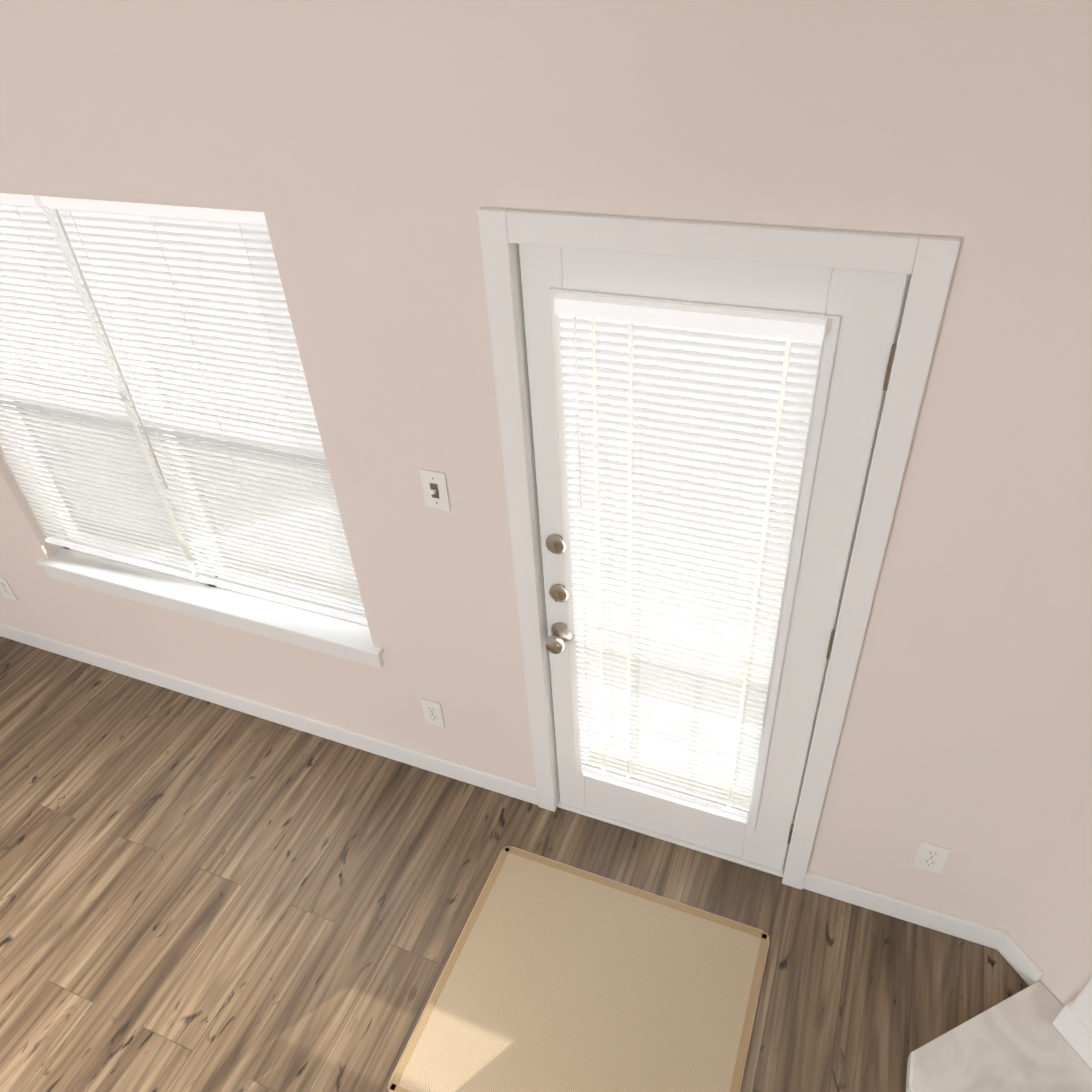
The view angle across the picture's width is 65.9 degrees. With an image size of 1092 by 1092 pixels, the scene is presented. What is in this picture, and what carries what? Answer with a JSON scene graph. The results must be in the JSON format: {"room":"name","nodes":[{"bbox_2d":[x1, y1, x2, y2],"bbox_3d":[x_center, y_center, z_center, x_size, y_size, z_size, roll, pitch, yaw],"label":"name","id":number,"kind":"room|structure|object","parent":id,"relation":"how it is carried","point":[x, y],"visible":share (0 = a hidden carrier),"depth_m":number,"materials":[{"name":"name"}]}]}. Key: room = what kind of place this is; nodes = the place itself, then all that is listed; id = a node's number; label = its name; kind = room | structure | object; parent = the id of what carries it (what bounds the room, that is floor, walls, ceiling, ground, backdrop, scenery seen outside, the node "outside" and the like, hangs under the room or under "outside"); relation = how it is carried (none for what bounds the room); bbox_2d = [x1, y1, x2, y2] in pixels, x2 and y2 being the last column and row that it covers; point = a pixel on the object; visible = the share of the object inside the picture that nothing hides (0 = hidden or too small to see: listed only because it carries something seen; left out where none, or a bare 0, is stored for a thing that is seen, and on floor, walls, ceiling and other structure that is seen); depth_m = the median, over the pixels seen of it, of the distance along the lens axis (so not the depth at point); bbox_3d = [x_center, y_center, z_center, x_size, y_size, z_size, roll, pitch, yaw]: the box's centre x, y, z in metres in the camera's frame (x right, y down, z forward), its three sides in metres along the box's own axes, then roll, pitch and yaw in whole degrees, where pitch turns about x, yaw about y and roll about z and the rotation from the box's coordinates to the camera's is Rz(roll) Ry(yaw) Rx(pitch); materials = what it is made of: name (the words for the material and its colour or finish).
{"room":"living room","nodes":[
{"label":"living room","id":0,"kind":"room"},
{"bbox_2d":[0,637,1028,1091],"bbox_3d":[-1.345,3.026,0.318,5.470,0.100,7.470,12,40,19],"label":"floor","id":1,"kind":"structure","parent":0,"point":[198,895],"depth_m":2.60,"materials":[{"name":"brown wood"}]},
{"bbox_2d":[387,846,769,1091],"bbox_3d":[0.119,1.282,2.336,0.860,0.010,0.770,12,40,19],"label":"doormat","id":2,"kind":"object","parent":1,"relation":"on","point":[556,976],"visible":1,"depth_m":2.36,"materials":[{"name":"beige fabric"}]},
{"bbox_2d":[906,977,1091,1091],"bbox_3d":[1.558,1.173,1.432,0.920,1.132,1.430,-17,40,-16],"label":"fireplace","id":3,"kind":"object","parent":1,"relation":"on","point":[1036,1036],"visible":0.98,"depth_m":2.14,"materials":[{"name":"white stone"}]},
{"bbox_2d":[0,0,1091,931],"bbox_3d":[-0.070,-0.476,1.898,5.470,3.340,0.140,12,40,19],"label":"wall","id":4,"kind":"structure","parent":0,"point":[369,159],"depth_m":1.74,"materials":[{"name":"paint"}]},
{"bbox_2d":[0,577,17,600],"bbox_3d":[-2.207,0.172,3.434,0.072,0.116,0.009,12,40,19],"label":"electrical outlet","id":5,"kind":"object","parent":4,"relation":"attached to","point":[6,590],"visible":1,"depth_m":3.44,"materials":[{"name":"white plastic"}]},
{"bbox_2d":[0,206,368,626],"bbox_3d":[-1.211,-0.401,2.602,1.425,1.365,0.060,12,40,19],"label":"window","id":6,"kind":"structure","parent":4,"relation":"in","point":[132,417],"depth_m":2.80,"materials":[{"name":"white plastic"}]},
{"bbox_2d":[0,193,367,624],"bbox_3d":[-1.244,-0.386,2.517,1.409,1.273,0.038,12,40,19],"label":"window blind","id":7,"kind":"object","parent":6,"relation":"attached to","point":[203,219],"visible":0.83,"depth_m":2.39,"materials":[{"name":"white plastic"}]},
{"bbox_2d":[36,548,382,667],"bbox_3d":[-1.202,0.205,2.977,1.495,0.085,0.102,12,40,19],"label":"windowsill","id":8,"kind":"structure","parent":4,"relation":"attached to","point":[351,641],"depth_m":2.92,"materials":[{"name":"white wood"}]},
{"bbox_2d":[0,623,537,804],"bbox_3d":[-1.204,0.606,3.264,2.545,0.085,0.014,12,40,19],"label":"baseboard","id":9,"kind":"structure","parent":4,"relation":"attached to","point":[515,789],"depth_m":3.17,"materials":[{"name":"white wood"}]},
{"bbox_2d":[421,698,444,727],"bbox_3d":[-0.376,0.555,2.794,0.072,0.116,0.009,12,40,19],"label":"electrical outlet","id":10,"kind":"object","parent":4,"relation":"attached to","point":[432,712],"visible":1,"depth_m":2.79,"materials":[{"name":"white plastic"}]},
{"bbox_2d":[419,469,450,510],"bbox_3d":[-0.290,-0.140,2.174,0.072,0.116,0.022,12,40,19],"label":"light switch","id":11,"kind":"object","parent":4,"relation":"attached to","point":[435,489],"visible":1,"depth_m":2.17,"materials":[{"name":"white plastic"}]},
{"bbox_2d":[519,244,907,870],"bbox_3d":[0.336,0.207,2.146,0.748,1.886,0.118,12,40,19],"label":"door","id":12,"kind":"structure","parent":4,"relation":"in","point":[858,310],"depth_m":1.87,"materials":[{"name":"white wood"}]},
{"bbox_2d":[554,293,826,818],"bbox_3d":[0.308,0.148,2.095,0.529,1.538,0.036,12,40,19],"label":"door blind","id":13,"kind":"object","parent":12,"relation":"attached to","point":[727,323],"visible":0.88,"depth_m":1.89,"materials":[{"name":"white plastic"}]},
{"bbox_2d":[478,207,959,889],"bbox_3d":[0.354,0.149,2.175,0.876,1.968,0.159,12,40,19],"label":"door frame","id":14,"kind":"structure","parent":4,"relation":"attached to","point":[926,265],"depth_m":1.73,"materials":[{"name":"white wood"}]},
{"bbox_2d":[912,841,949,873],"bbox_3d":[1.048,0.849,2.293,0.072,0.116,0.009,12,40,19],"label":"electrical outlet","id":15,"kind":"object","parent":4,"relation":"attached to","point":[932,857],"visible":1,"depth_m":2.29,"materials":[{"name":"white plastic"}]},
{"bbox_2d":[1007,779,1091,1006],"bbox_3d":[1.597,0.394,0.875,0.120,3.040,1.883,-17,40,-16],"label":"wall","id":16,"kind":"structure","parent":0,"point":[1049,931],"depth_m":2.14,"materials":[{"name":"paint"}]},
{"label":"outside","id":17,"kind":"structure","parent":0,"visible":0},
{"bbox_2d":[0,205,817,808],"bbox_3d":[4.229,0.870,2.617,25.190,0.100,25.190,12,40,19],"label":"ground","id":18,"kind":"structure","parent":17,"point":[596,487],"depth_m":4.19,"materials":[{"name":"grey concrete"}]}
]}

